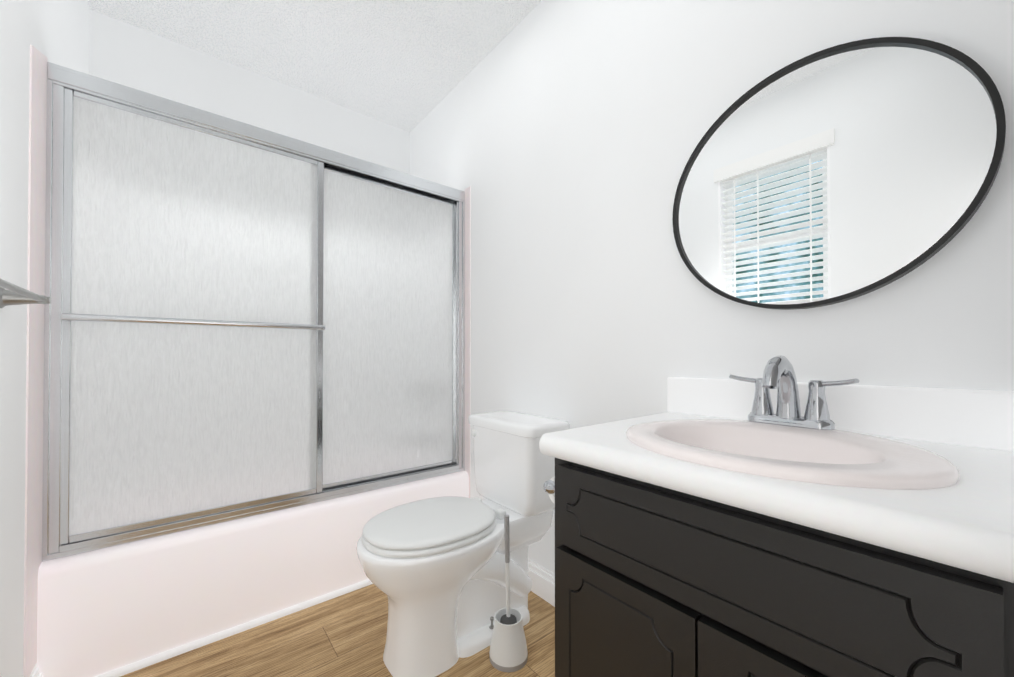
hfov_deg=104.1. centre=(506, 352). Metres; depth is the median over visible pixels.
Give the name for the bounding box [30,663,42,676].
baseboard
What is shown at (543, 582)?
baseboard
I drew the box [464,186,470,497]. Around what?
trim
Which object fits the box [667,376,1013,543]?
backsplash
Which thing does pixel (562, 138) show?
wall
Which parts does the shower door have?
panel frame, panel glass, panel frame, panel glass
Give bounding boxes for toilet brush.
[489,515,527,671]
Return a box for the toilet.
[356,411,569,676]
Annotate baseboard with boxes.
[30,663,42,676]
[528,559,554,606]
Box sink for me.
[626,419,959,532]
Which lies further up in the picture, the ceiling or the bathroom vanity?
the ceiling
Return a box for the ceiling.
[87,0,541,131]
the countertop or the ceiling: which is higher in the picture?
the ceiling
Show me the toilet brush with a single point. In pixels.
(508, 651)
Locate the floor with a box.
[120,584,554,676]
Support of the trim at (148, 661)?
attached to the bathtub
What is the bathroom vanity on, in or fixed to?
on the floor
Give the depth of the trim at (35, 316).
1.08 m
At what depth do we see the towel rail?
0.87 m
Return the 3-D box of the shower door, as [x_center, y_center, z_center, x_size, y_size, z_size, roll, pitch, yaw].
[-0.788,-0.120,1.613,1.448,1.454,0.100,0,-1,-39]
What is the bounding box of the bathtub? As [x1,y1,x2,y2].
[37,471,468,676]
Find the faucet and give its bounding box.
[729,355,859,430]
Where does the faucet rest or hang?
on the countertop
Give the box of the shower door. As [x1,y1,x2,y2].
[42,62,464,561]
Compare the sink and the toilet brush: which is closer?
the sink
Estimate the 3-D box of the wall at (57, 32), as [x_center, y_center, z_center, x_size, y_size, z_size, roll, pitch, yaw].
[-1.034,-0.241,0.670,0.120,2.440,2.700,0,-1,-39]
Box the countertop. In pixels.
[539,411,1013,607]
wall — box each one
[0,0,89,676]
[89,9,409,173]
[410,0,1013,573]
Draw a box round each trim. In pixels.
[23,45,47,676]
[95,579,372,676]
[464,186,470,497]
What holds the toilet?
on the floor
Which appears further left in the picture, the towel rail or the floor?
the towel rail
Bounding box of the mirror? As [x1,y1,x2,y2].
[672,37,1005,309]
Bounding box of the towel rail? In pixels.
[0,279,50,307]
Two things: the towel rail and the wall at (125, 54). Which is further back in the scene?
the wall at (125, 54)
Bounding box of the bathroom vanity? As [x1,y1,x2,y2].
[539,355,1013,676]
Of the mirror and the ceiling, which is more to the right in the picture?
the mirror
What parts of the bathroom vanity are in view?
door, drawer, door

